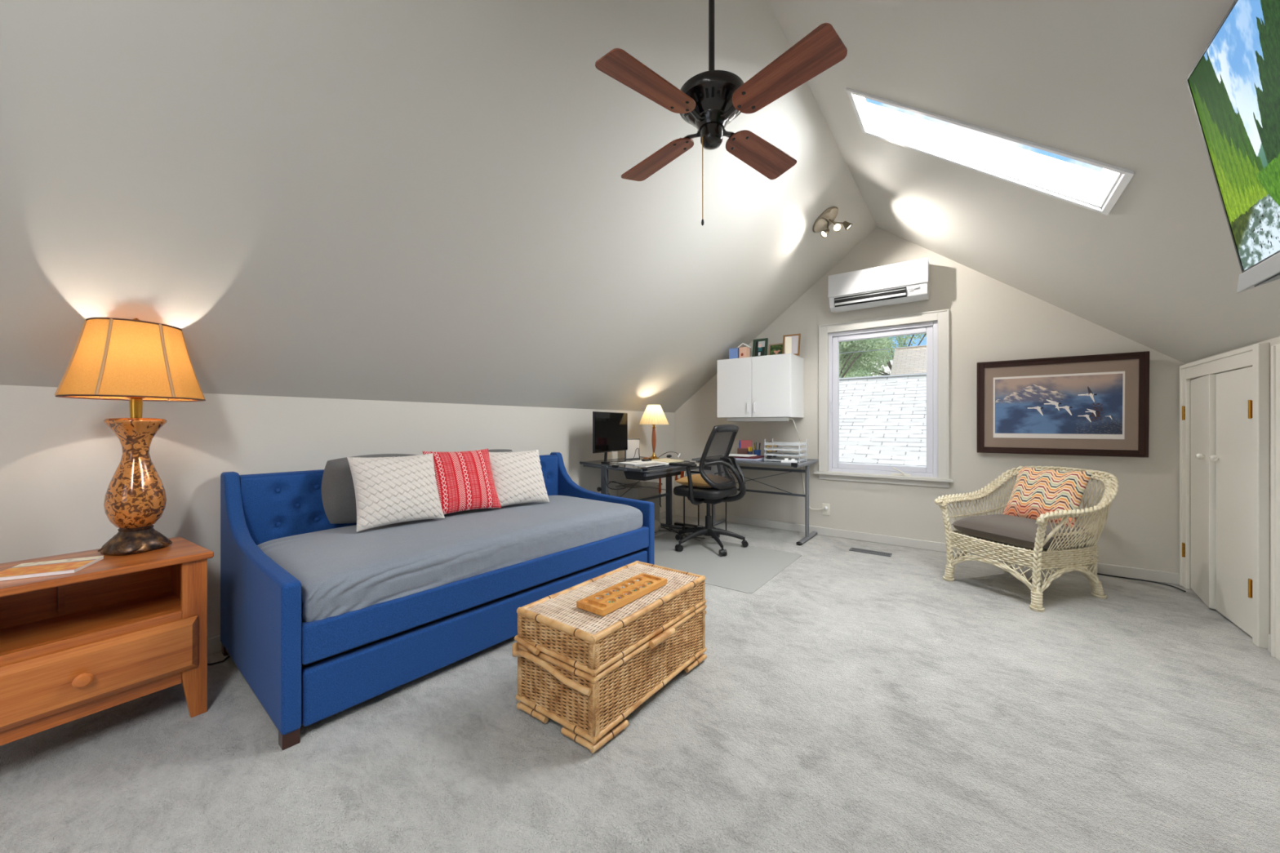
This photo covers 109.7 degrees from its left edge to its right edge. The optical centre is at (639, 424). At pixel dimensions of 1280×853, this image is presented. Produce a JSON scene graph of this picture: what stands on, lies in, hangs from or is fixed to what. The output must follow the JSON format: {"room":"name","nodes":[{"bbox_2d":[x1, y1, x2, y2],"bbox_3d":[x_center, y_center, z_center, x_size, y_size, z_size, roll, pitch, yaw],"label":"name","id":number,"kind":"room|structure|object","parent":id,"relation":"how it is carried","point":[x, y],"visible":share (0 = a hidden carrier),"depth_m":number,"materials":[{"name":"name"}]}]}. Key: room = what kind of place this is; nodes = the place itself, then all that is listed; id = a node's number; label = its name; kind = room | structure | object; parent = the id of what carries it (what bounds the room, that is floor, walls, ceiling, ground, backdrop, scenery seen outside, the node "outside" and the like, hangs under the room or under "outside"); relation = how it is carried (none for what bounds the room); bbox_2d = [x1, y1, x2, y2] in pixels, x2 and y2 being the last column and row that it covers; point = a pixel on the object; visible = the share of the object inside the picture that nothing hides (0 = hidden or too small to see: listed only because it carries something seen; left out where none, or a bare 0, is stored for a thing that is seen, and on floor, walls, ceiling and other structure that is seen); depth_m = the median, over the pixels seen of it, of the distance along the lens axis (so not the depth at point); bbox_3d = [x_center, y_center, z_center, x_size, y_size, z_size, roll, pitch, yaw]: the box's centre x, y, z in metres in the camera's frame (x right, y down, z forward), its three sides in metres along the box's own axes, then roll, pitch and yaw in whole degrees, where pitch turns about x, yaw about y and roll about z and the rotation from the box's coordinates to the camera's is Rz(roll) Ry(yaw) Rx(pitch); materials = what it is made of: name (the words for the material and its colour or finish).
{"room":"bedroom","nodes":[
{"label":"bedroom","id":0,"kind":"room"},
{"bbox_2d":[0,385,674,638],"bbox_3d":[-1.754,0.475,2.725,0.160,1.251,7.100,0,0,36],"label":"wall","id":1,"kind":"structure","parent":0,"point":[60,459],"depth_m":2.17,"materials":[{"name":"grey paint"}]},
{"bbox_2d":[207,508,675,654],"bbox_3d":[-1.684,1.060,2.673,0.015,0.080,7.100,0,0,36],"label":"baseboard","id":2,"kind":"structure","parent":1,"relation":"attached to","point":[214,643],"depth_m":2.17,"materials":[{"name":"grey paint"}]},
{"bbox_2d":[0,0,1279,412],"bbox_3d":[0.048,-1.019,1.394,4.640,1.981,7.420,0,0,36],"label":"ceiling","id":3,"kind":"structure","parent":0,"point":[417,201],"depth_m":1.84,"materials":[{"name":"grey paint"}]},
{"bbox_2d":[595,0,847,226],"bbox_3d":[0.245,-1.241,1.544,0.701,1.138,0.701,0,0,5],"label":"ceiling fan","id":4,"kind":"object","parent":3,"relation":"hanging from","point":[709,100],"visible":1,"depth_m":1.44,"materials":[{"name":"brown wood"}]},
{"bbox_2d":[813,206,852,238],"bbox_3d":[1.541,-1.613,3.619,0.288,0.241,0.236,0,0,36],"label":"light","id":5,"kind":"object","parent":3,"relation":"attached to","point":[828,216],"visible":1,"depth_m":3.60,"materials":[{"name":"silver metal"}]},
{"bbox_2d":[845,88,1133,215],"bbox_3d":[1.555,-1.377,2.130,0.994,0.896,0.409,0,0,36],"label":"window","id":6,"kind":"structure","parent":3,"relation":"attached to","point":[1082,184],"depth_m":2.17,"materials":[{"name":"white glass"}]},
{"bbox_2d":[1186,0,1279,293],"bbox_3d":[1.284,-0.621,0.692,0.343,0.583,0.972,0,0,36],"label":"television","id":7,"kind":"object","parent":3,"relation":"attached to","point":[1233,86],"visible":1,"depth_m":1.02,"materials":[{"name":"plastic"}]},
{"bbox_2d":[0,514,1279,852],"bbox_3d":[0.048,1.160,1.394,4.640,0.120,7.420,0,0,36],"label":"floor","id":8,"kind":"structure","parent":0,"point":[850,701],"depth_m":1.53,"materials":[{"name":"grey carpet"}]},
{"bbox_2d":[0,537,213,746],"bbox_3d":[-1.970,0.792,1.559,0.485,0.615,0.650,0,0,32],"label":"nightstand","id":9,"kind":"object","parent":8,"relation":"on","point":[115,630],"visible":1,"depth_m":1.58,"materials":[{"name":"brown wood"}]},
{"bbox_2d":[0,555,103,581],"bbox_3d":[-1.977,0.478,1.504,0.194,0.012,0.180,0,0,-30],"label":"book","id":10,"kind":"object","parent":9,"relation":"on","point":[22,571],"visible":1,"depth_m":1.49,"materials":[{"name":"white paper"}]},
{"bbox_2d":[0,591,182,666],"bbox_3d":[-1.992,0.708,1.573,0.398,0.040,0.584,0,0,32],"label":"shelf","id":11,"kind":"object","parent":9,"relation":"attached to","point":[26,637],"depth_m":1.60,"materials":[{"name":"brown wood"}]},
{"bbox_2d":[54,317,205,555],"bbox_3d":[-1.958,0.022,1.751,0.380,0.926,0.383,0,0,36],"label":"table lamp","id":12,"kind":"object","parent":9,"relation":"on","point":[135,361],"visible":1,"depth_m":1.69,"materials":[{"name":"brown fabric"}]},
{"bbox_2d":[102,417,167,528],"bbox_3d":[-1.958,0.185,1.751,0.154,0.429,0.154,0,0,10],"label":"lamp base","id":13,"kind":"object","parent":12,"relation":"on","point":[135,497],"depth_m":1.71,"materials":[{"name":"orange ceramic"}]},
{"bbox_2d":[207,655,230,665],"bbox_3d":[-1.968,0.949,2.074,0.058,0.299,0.147,0,0,36],"label":"lamp cord","id":14,"kind":"object","parent":8,"relation":"on","point":[228,656],"visible":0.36,"depth_m":2.08,"materials":[{"name":"black plastic"}]},
{"bbox_2d":[220,452,654,750],"bbox_3d":[-0.961,0.664,2.654,1.060,0.872,2.085,0,0,39],"label":"daybed","id":15,"kind":"object","parent":8,"relation":"on","point":[305,673],"visible":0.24,"depth_m":1.94,"materials":[{"name":"blue fabric"}]},
{"bbox_2d":[257,495,643,622],"bbox_3d":[-0.918,0.651,2.616,0.914,0.235,1.935,0,0,39],"label":"mattress","id":16,"kind":"object","parent":15,"relation":"on","point":[340,571],"visible":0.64,"depth_m":2.10,"materials":[{"name":"grey fabric"}]},
{"bbox_2d":[321,453,417,524],"bbox_3d":[-1.457,0.347,2.534,0.190,0.365,0.572,0,0,42],"label":"bed pillow","id":17,"kind":"object","parent":16,"relation":"on","point":[338,492],"visible":0.34,"depth_m":2.33,"materials":[{"name":"grey fabric"}]},
{"bbox_2d":[346,453,444,532],"bbox_3d":[-1.297,0.345,2.418,0.204,0.360,0.441,0,0,44],"label":"throw pillow","id":18,"kind":"object","parent":16,"relation":"on","point":[388,490],"visible":1,"depth_m":2.35,"materials":[{"name":"beige fabric"}]},
{"bbox_2d":[422,448,501,514],"bbox_3d":[-1.077,0.338,2.744,0.414,0.365,0.217,0,0,-43],"label":"throw pillow","id":19,"kind":"object","parent":16,"relation":"on","point":[464,480],"visible":0.91,"depth_m":2.69,"materials":[{"name":"fabric"}]},
{"bbox_2d":[488,448,512,452],"bbox_3d":[-1.051,0.347,3.044,0.166,0.355,0.550,0,0,42],"label":"bed pillow","id":20,"kind":"object","parent":16,"relation":"on","point":[494,450],"visible":0.07,"depth_m":3.14,"materials":[{"name":"grey fabric"}]},
{"bbox_2d":[488,449,549,509],"bbox_3d":[-0.821,0.350,3.000,0.406,0.350,0.211,0,0,-40],"label":"throw pillow","id":21,"kind":"object","parent":16,"relation":"on","point":[517,477],"visible":0.85,"depth_m":2.95,"materials":[{"name":"beige fabric"}]},
{"bbox_2d":[511,560,706,753],"bbox_3d":[-0.075,0.896,1.908,0.439,0.391,0.870,0,0,37],"label":"trunk","id":22,"kind":"object","parent":8,"relation":"on","point":[584,671],"visible":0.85,"depth_m":1.67,"materials":[{"name":"brown wicker"}]},
{"bbox_2d":[576,573,666,616],"bbox_3d":[-0.063,0.693,1.868,0.136,0.022,0.425,0,0,37],"label":"board","id":23,"kind":"object","parent":22,"relation":"on","point":[602,606],"visible":1,"depth_m":1.82,"materials":[{"name":"brown wood"}]},
{"bbox_2d":[615,481,662,520],"bbox_3d":[-0.006,0.861,4.704,0.290,0.471,0.500,0,0,36],"label":"storage bin","id":24,"kind":"object","parent":8,"relation":"on","point":[636,492],"visible":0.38,"depth_m":4.64,"materials":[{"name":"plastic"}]},
{"bbox_2d":[654,519,661,533],"bbox_3d":[0.104,1.019,4.548,0.222,0.162,0.215,0,0,-13],"label":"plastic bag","id":25,"kind":"object","parent":8,"relation":"on","point":[657,523],"visible":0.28,"depth_m":4.49,"materials":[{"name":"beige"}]},
{"bbox_2d":[681,525,694,529],"bbox_3d":[0.502,1.074,4.652,0.120,0.048,0.080,0,0,36],"label":"power adapter","id":26,"kind":"object","parent":8,"relation":"on","point":[686,526],"visible":0.37,"depth_m":4.64,"materials":[{"name":"black plastic"}]},
{"bbox_2d":[674,522,703,527],"bbox_3d":[0.522,1.081,4.830,0.340,0.033,0.050,0,0,36],"label":"power strip","id":27,"kind":"object","parent":8,"relation":"on","point":[681,524],"visible":0.52,"depth_m":4.84,"materials":[{"name":"black plastic"}]},
{"bbox_2d":[579,456,818,545],"bbox_3d":[0.602,0.701,4.320,1.696,0.796,1.695,0,0,36],"label":"desk","id":28,"kind":"object","parent":8,"relation":"on","point":[631,472],"depth_m":4.27,"materials":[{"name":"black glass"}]},
{"bbox_2d":[592,411,627,463],"bbox_3d":[-0.293,0.118,4.134,0.092,0.467,0.582,0,0,28],"label":"monitor","id":29,"kind":"object","parent":28,"relation":"on","point":[610,429],"visible":1,"depth_m":4.08,"materials":[{"name":"black plastic"}]},
{"bbox_2d":[604,477,626,495],"bbox_3d":[-0.208,0.585,3.947,0.239,0.434,0.192,0,0,-10],"label":"cable","id":30,"kind":"object","parent":28,"relation":"hanging from","point":[604,477],"visible":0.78,"depth_m":3.91,"materials":[{"name":"black plastic"}]},
{"bbox_2d":[610,448,639,462],"bbox_3d":[-0.110,0.287,4.314,0.389,0.122,0.083,0,0,-45],"label":"cable","id":31,"kind":"object","parent":28,"relation":"on","point":[637,448],"visible":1,"depth_m":4.29,"materials":[{"name":"black plastic"}]},
{"bbox_2d":[624,438,639,459],"bbox_3d":[-0.077,0.245,4.606,0.200,0.205,0.015,0,0,-44],"label":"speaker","id":32,"kind":"object","parent":28,"relation":"on","point":[633,444],"visible":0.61,"depth_m":4.60},
{"bbox_2d":[619,460,668,466],"bbox_3d":[0.059,0.359,4.221,0.380,0.024,0.380,0,0,36],"label":"paper sheet","id":33,"kind":"object","parent":28,"relation":"on","point":[635,462],"visible":0.64,"depth_m":4.23,"materials":[{"name":"white paper"}]},
{"bbox_2d":[635,462,666,466],"bbox_3d":[0.100,0.356,4.023,0.120,0.014,0.330,0,0,36],"label":"keyboard","id":34,"kind":"object","parent":28,"relation":"on","point":[651,464],"visible":1,"depth_m":3.98,"materials":[{"name":"white plastic"}]},
{"bbox_2d":[623,471,680,480],"bbox_3d":[0.125,0.435,4.073,0.237,0.070,0.580,0,0,36],"label":"tray","id":35,"kind":"object","parent":28,"relation":"on","point":[632,475],"depth_m":3.86,"materials":[{"name":"black plastic"}]},
{"bbox_2d":[639,404,668,459],"bbox_3d":[0.142,0.072,4.619,0.310,0.552,0.308,0,0,36],"label":"desk lamp","id":36,"kind":"object","parent":28,"relation":"on","point":[653,415],"visible":0.99,"depth_m":4.54,"materials":[{"name":"beige fabric"}]},
{"bbox_2d":[658,478,661,506],"bbox_3d":[0.211,0.622,4.730,0.028,0.483,0.027,0,0,-22],"label":"duster","id":37,"kind":"object","parent":28,"relation":"hanging from","point":[660,479],"visible":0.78,"depth_m":4.72,"materials":[{"name":"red plastic"}]},
{"bbox_2d":[651,457,684,462],"bbox_3d":[0.265,0.356,4.479,0.235,0.024,0.280,0,0,36],"label":"notebook","id":38,"kind":"object","parent":28,"relation":"on","point":[664,460],"visible":0.78,"depth_m":4.44,"materials":[{"name":"beige paper"}]},
{"bbox_2d":[675,471,684,480],"bbox_3d":[0.409,0.523,4.696,0.118,0.116,0.036,0,0,36],"label":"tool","id":39,"kind":"object","parent":28,"relation":"hanging from","point":[682,472],"visible":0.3,"depth_m":4.66,"materials":[{"name":"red plastic"}]},
{"bbox_2d":[737,440,752,454],"bbox_3d":[1.117,0.256,4.794,0.140,0.185,0.080,0,0,36],"label":"organizer","id":40,"kind":"object","parent":28,"relation":"on","point":[744,445],"visible":0.66,"depth_m":4.79,"materials":[{"name":"brown"}]},
{"bbox_2d":[746,447,752,454],"bbox_3d":[1.142,0.289,4.676,0.056,0.119,0.056,0,0,36],"label":"holder","id":41,"kind":"object","parent":28,"relation":"on","point":[749,452],"visible":0.54,"depth_m":4.66,"materials":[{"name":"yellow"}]},
{"bbox_2d":[735,457,766,461],"bbox_3d":[1.045,0.338,4.512,0.360,0.019,0.260,0,0,36],"label":"stack","id":42,"kind":"object","parent":28,"relation":"on","point":[736,459],"visible":0.51,"depth_m":4.37,"materials":[{"name":"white paper"}]},
{"bbox_2d":[733,455,765,458],"bbox_3d":[1.057,0.319,4.528,0.320,0.016,0.260,0,0,36],"label":"folder","id":43,"kind":"object","parent":42,"relation":"on","point":[755,456],"visible":0.52,"depth_m":4.41,"materials":[{"name":"red"}]},
{"bbox_2d":[728,453,756,457],"bbox_3d":[1.003,0.305,4.530,0.270,0.009,0.220,0,0,36],"label":"paper pad","id":44,"kind":"object","parent":43,"relation":"on","point":[730,455],"visible":0.79,"depth_m":4.50,"materials":[{"name":"white paper"}]},
{"bbox_2d":[753,449,760,455],"bbox_3d":[1.210,0.303,4.651,0.076,0.090,0.076,0,0,36],"label":"pen cup","id":45,"kind":"object","parent":28,"relation":"on","point":[757,452],"visible":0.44,"depth_m":4.62,"materials":[{"name":"blue plastic"}]},
{"bbox_2d":[765,440,777,458],"bbox_3d":[1.358,0.257,4.641,0.135,0.182,0.050,0,0,36],"label":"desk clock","id":46,"kind":"object","parent":28,"relation":"on","point":[770,445],"visible":0.87,"depth_m":4.63,"materials":[{"name":"plastic"}]},
{"bbox_3d":[1.403,0.242,4.348,0.342,0.210,0.248,0,0,36],"label":"tray","id":47,"kind":"object","parent":28,"relation":"on","visible":0},
{"bbox_2d":[766,453,804,456],"bbox_3d":[1.402,0.285,4.351,0.295,0.010,0.215,0,0,36],"label":"document","id":48,"kind":"object","parent":47,"relation":"in","point":[770,454],"visible":1,"depth_m":4.30,"materials":[{"name":"white paper"}]},
{"bbox_2d":[766,448,804,450],"bbox_3d":[1.402,0.238,4.351,0.295,0.004,0.215,0,0,36],"label":"document","id":49,"kind":"object","parent":47,"relation":"in","point":[777,449],"visible":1,"depth_m":4.35,"materials":[{"name":"white paper"}]},
{"bbox_2d":[766,458,804,461],"bbox_3d":[1.402,0.338,4.351,0.295,0.004,0.215,0,0,36],"label":"document","id":50,"kind":"object","parent":47,"relation":"in","point":[780,460],"visible":0.71,"depth_m":4.32,"materials":[{"name":"white paper"}]},
{"bbox_2d":[683,496,726,537],"bbox_3d":[0.666,0.818,4.605,0.334,0.564,0.314,0,0,36],"label":"stand","id":51,"kind":"object","parent":8,"relation":"on","point":[683,496],"visible":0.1,"depth_m":4.58,"materials":[{"name":"black metal"}]},
{"bbox_2d":[685,462,700,475],"bbox_3d":[0.666,0.467,4.603,0.312,0.135,0.283,0,0,36],"label":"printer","id":52,"kind":"object","parent":51,"relation":"on","point":[696,471],"visible":0.18,"depth_m":4.52,"materials":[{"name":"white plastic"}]},
{"bbox_2d":[654,532,801,593],"bbox_3d":[0.506,1.097,3.766,1.350,0.003,1.100,0,0,36],"label":"chair mat","id":53,"kind":"object","parent":8,"relation":"on","point":[746,570],"visible":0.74,"depth_m":3.64,"materials":[{"name":"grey plastic"}]},
{"bbox_2d":[668,424,748,555],"bbox_3d":[0.624,0.546,4.086,0.711,1.096,0.685,0,0,36],"label":"office chair","id":54,"kind":"object","parent":53,"relation":"on","point":[715,459],"visible":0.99,"depth_m":3.93,"materials":[{"name":"black plastic"}]},
{"bbox_2d":[674,474,711,488],"bbox_3d":[0.580,0.510,4.109,0.400,0.115,0.380,0,0,36],"label":"cushion","id":55,"kind":"object","parent":54,"relation":"on","point":[697,480],"visible":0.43,"depth_m":3.99,"materials":[{"name":"beige fabric"}]},
{"bbox_2d":[848,547,892,556],"bbox_3d":[1.984,1.095,3.881,0.320,0.008,0.096,0,0,36],"label":"floor vent","id":56,"kind":"object","parent":8,"relation":"in","point":[855,549],"visible":1,"depth_m":3.87,"materials":[{"name":"grey metal"}]},
{"bbox_2d":[934,466,1119,612],"bbox_3d":[2.617,0.699,3.049,0.863,0.802,0.745,0,0,-19],"label":"wicker armchair","id":57,"kind":"object","parent":8,"relation":"on","point":[1086,553],"visible":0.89,"depth_m":2.83,"materials":[{"name":"beige wicker"}]},
{"bbox_2d":[951,514,1094,548],"bbox_3d":[2.552,0.707,3.029,0.550,0.140,0.535,0,0,-19],"label":"seat cushion","id":58,"kind":"object","parent":57,"relation":"on","point":[1020,531],"visible":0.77,"depth_m":2.91,"materials":[{"name":"grey fabric"}]},
{"bbox_2d":[1002,466,1093,528],"bbox_3d":[2.763,0.482,3.076,0.231,0.365,0.424,0,0,-21],"label":"throw pillow","id":59,"kind":"object","parent":58,"relation":"on","point":[1035,492],"visible":0.85,"depth_m":3.03,"materials":[{"name":"fabric"}]},
{"bbox_2d":[1097,573,1186,591],"bbox_3d":[3.500,1.093,3.160,0.097,0.011,0.436,0,0,-32],"label":"cable","id":60,"kind":"object","parent":8,"relation":"on","point":[1097,573],"visible":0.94,"depth_m":3.17,"materials":[{"name":"black plastic"}]},
{"bbox_2d":[674,226,1185,573],"bbox_3d":[2.124,-0.375,4.374,4.440,2.950,0.160,0,0,36],"label":"wall","id":61,"kind":"structure","parent":0,"point":[991,319],"depth_m":3.85,"materials":[{"name":"grey paint"}]},
{"bbox_2d":[716,353,804,417],"bbox_3d":[1.231,-0.378,4.651,0.769,0.608,0.454,0,0,36],"label":"upper cabinet","id":62,"kind":"object","parent":61,"relation":"attached to","point":[768,386],"visible":0.98,"depth_m":4.47,"materials":[{"name":"white wood"}]},
{"bbox_2d":[728,347,738,359],"bbox_3d":[0.998,-0.740,4.721,0.095,0.115,0.100,0,0,36],"label":"tin box","id":63,"kind":"object","parent":62,"relation":"on","point":[733,353],"visible":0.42,"depth_m":4.67,"materials":[{"name":"blue metal"}]},
{"bbox_2d":[737,342,751,358],"bbox_3d":[1.078,-0.760,4.649,0.108,0.157,0.092,0,0,36],"label":"birdhouse","id":64,"kind":"object","parent":62,"relation":"on","point":[744,352],"visible":0.99,"depth_m":4.62,"materials":[{"name":"beige wood"}]},
{"bbox_2d":[726,417,788,421],"bbox_3d":[1.190,-0.053,4.591,0.630,0.039,0.080,0,0,36],"label":"light","id":65,"kind":"object","parent":62,"relation":"attached to","point":[774,419],"visible":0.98,"depth_m":4.53,"materials":[{"name":"white"}]},
{"bbox_2d":[751,337,768,356],"bbox_3d":[1.231,-0.780,4.620,0.155,0.209,0.051,0,0,36],"label":"photo frame","id":66,"kind":"object","parent":62,"relation":"on","point":[759,346],"visible":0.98,"depth_m":4.62,"materials":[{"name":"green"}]},
{"bbox_2d":[755,341,764,355],"bbox_3d":[1.230,-0.783,4.619,0.103,0.153,0.001,0,-10,36],"label":"photo","id":67,"kind":"object","parent":66,"relation":"attached to","point":[760,345],"depth_m":4.62},
{"bbox_2d":[768,342,782,355],"bbox_3d":[1.396,-0.753,4.583,0.180,0.155,0.046,0,0,36],"label":"photo frame","id":68,"kind":"object","parent":62,"relation":"on","point":[774,348],"visible":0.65,"depth_m":4.59,"materials":[{"name":"beige"}]},
{"bbox_2d":[785,337,791,353],"bbox_3d":[1.429,-0.764,4.342,0.060,0.165,0.004,0,0,16],"label":"greeting card","id":69,"kind":"object","parent":62,"relation":"on","point":[788,340],"visible":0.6,"depth_m":4.34,"materials":[{"name":"beige paper"}]},
{"bbox_2d":[782,333,800,355],"bbox_3d":[1.501,-0.787,4.470,0.165,0.229,0.069,0,0,30],"label":"photo frame","id":70,"kind":"object","parent":62,"relation":"on","point":[796,338],"visible":0.59,"depth_m":4.46,"materials":[{"name":"brown wood"}]},
{"bbox_2d":[783,335,798,354],"bbox_3d":[1.500,-0.792,4.468,0.133,0.193,0.001,0,-14,30],"label":"photo","id":71,"kind":"object","parent":70,"relation":"attached to","point":[795,338],"depth_m":4.45},
{"bbox_2d":[787,418,823,510],"bbox_3d":[1.622,0.396,4.514,0.388,0.918,0.165,0,0,-11],"label":"cable","id":72,"kind":"object","parent":61,"relation":"attached to","point":[788,419],"visible":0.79,"depth_m":4.54,"materials":[{"name":"beige plastic"}]},
{"bbox_2d":[822,502,830,515],"bbox_3d":[1.840,0.838,4.463,0.072,0.116,0.034,0,0,36],"label":"wall outlet","id":73,"kind":"object","parent":61,"relation":"attached to","point":[826,511],"visible":1,"depth_m":4.46,"materials":[{"name":"beige plastic"}]},
{"bbox_2d":[827,257,929,312],"bbox_3d":[2.160,-1.247,4.103,0.800,0.335,0.234,0,0,36],"label":"air conditioner","id":74,"kind":"object","parent":61,"relation":"attached to","point":[906,282],"visible":1,"depth_m":4.00,"materials":[{"name":"white plastic"}]},
{"bbox_2d":[834,286,906,306],"bbox_3d":[2.064,-1.149,4.061,0.585,0.078,0.034,0,0,36],"label":"outlet","id":75,"kind":"object","parent":74,"relation":"attached to","point":[886,294],"depth_m":4.05,"materials":[{"name":"black"}]},
{"bbox_2d":[813,309,953,488],"bbox_3d":[2.238,-0.227,4.218,1.145,1.533,0.155,0,0,36],"label":"window","id":76,"kind":"structure","parent":61,"relation":"in","point":[937,331],"depth_m":4.13,"materials":[{"name":"white paint"}]},
{"bbox_2d":[675,508,1179,585],"bbox_3d":[2.078,1.060,4.299,4.105,0.080,0.015,0,0,36],"label":"baseboard","id":77,"kind":"structure","parent":61,"relation":"attached to","point":[1161,576],"depth_m":4.14,"materials":[{"name":"grey paint"}]},
{"bbox_2d":[977,351,1149,457],"bbox_3d":[3.173,-0.143,3.440,0.963,0.742,0.055,0,0,36],"label":"framed picture","id":78,"kind":"object","parent":61,"relation":"attached to","point":[1098,405],"visible":1,"depth_m":3.40,"materials":[{"name":"blue paper"}]},
{"bbox_2d":[995,373,1122,434],"bbox_3d":[3.166,-0.150,3.438,0.718,0.435,0.001,0,2,36],"label":"painting","id":79,"kind":"object","parent":78,"relation":"attached to","point":[1091,404],"depth_m":3.42},
{"bbox_2d":[1185,336,1279,634],"bbox_3d":[1.689,0.340,0.182,0.160,1.519,7.100,0,0,36],"label":"wall","id":80,"kind":"structure","parent":0,"point":[1276,340],"depth_m":2.21,"materials":[{"name":"grey paint"}]},
{"bbox_2d":[1182,373,1216,609],"bbox_3d":[3.537,0.395,2.855,0.066,1.387,0.488,0,0,42],"label":"door","id":81,"kind":"structure","parent":80,"relation":"in","point":[1203,389],"depth_m":2.76,"materials":[{"name":"white paint"}]},
{"bbox_2d":[1179,345,1252,589],"bbox_3d":[3.411,0.347,2.674,0.030,1.505,1.025,0,0,36],"label":"trim","id":82,"kind":"structure","parent":80,"relation":"attached to","point":[1239,358],"depth_m":3.02,"materials":[{"name":"white paint"}]},
{"bbox_2d":[1208,366,1252,636],"bbox_3d":[3.243,0.395,2.458,0.067,1.387,0.475,0,0,36],"label":"door","id":83,"kind":"structure","parent":80,"relation":"in","point":[1233,457],"depth_m":2.45,"materials":[{"name":"white paint"}]},
{"bbox_2d":[1252,342,1269,648],"bbox_3d":[3.086,0.347,2.239,0.036,1.505,0.060,0,0,36],"label":"trim","id":84,"kind":"structure","parent":80,"relation":"attached to","point":[1260,351],"depth_m":2.22,"materials":[{"name":"white paint"}]},
{"bbox_2d":[1267,634,1271,653],"bbox_3d":[3.039,1.058,2.160,0.018,0.085,0.065,0,0,36],"label":"baseboard","id":85,"kind":"structure","parent":80,"relation":"attached to","point":[1268,635],"depth_m":2.18,"materials":[{"name":"grey paint"}]},
{"bbox_2d":[1271,343,1279,661],"bbox_3d":[2.684,0.360,1.690,0.030,1.480,1.108,0,0,36],"label":"door","id":86,"kind":"structure","parent":80,"relation":"attached to","point":[1275,349],"depth_m":2.12,"materials":[{"name":"white paint"}]},
{"label":"outside","id":87,"kind":"structure","parent":0,"visible":0},
{"bbox_2d":[839,348,888,353],"bbox_3d":[4.607,-2.260,15.494,7.000,0.021,0.024,0,0,36],"label":"overhead wire","id":88,"kind":"object","parent":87,"point":[886,348],"visible":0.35,"depth_m":13.81,"materials":[{"name":"grey metal"}]},
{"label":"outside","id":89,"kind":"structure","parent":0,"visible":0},
{"bbox_3d":[15.347,5.200,29.193,70.000,0.200,54.800,0,0,36],"label":"lawn","id":90,"kind":"structure","parent":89,"visible":0},
{"bbox_2d":[839,337,891,377],"bbox_3d":[7.965,0.123,18.228,4.099,9.968,3.229,0,0,22],"label":"leafy tree","id":91,"kind":"object","parent":90,"relation":"on","point":[855,359],"visible":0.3,"depth_m":17.84,"materials":[{"name":"green plant"}]},
{"bbox_2d":[839,373,926,466],"bbox_3d":[2.907,1.970,12.772,17.500,6.260,9.200,0,0,36],"label":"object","id":92,"kind":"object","parent":90,"relation":"on","point":[882,419],"visible":0.02,"depth_m":9.24,"materials":[{"name":"white"}]},
{"bbox_2d":[841,333,926,377],"bbox_3d":[13.059,-0.903,23.432,6.056,12.019,4.457,0,0,36],"label":"leafy tree","id":93,"kind":"object","parent":90,"relation":"on","point":[900,340],"visible":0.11,"depth_m":23.06,"materials":[{"name":"green plant"}]},
{"bbox_2d":[890,345,926,374],"bbox_3d":[13.864,0.980,15.867,8.550,8.240,6.000,0,0,36],"label":"house","id":94,"kind":"structure","parent":90,"relation":"on","point":[910,359],"depth_m":17.49,"materials":[{"name":"beige brick"}]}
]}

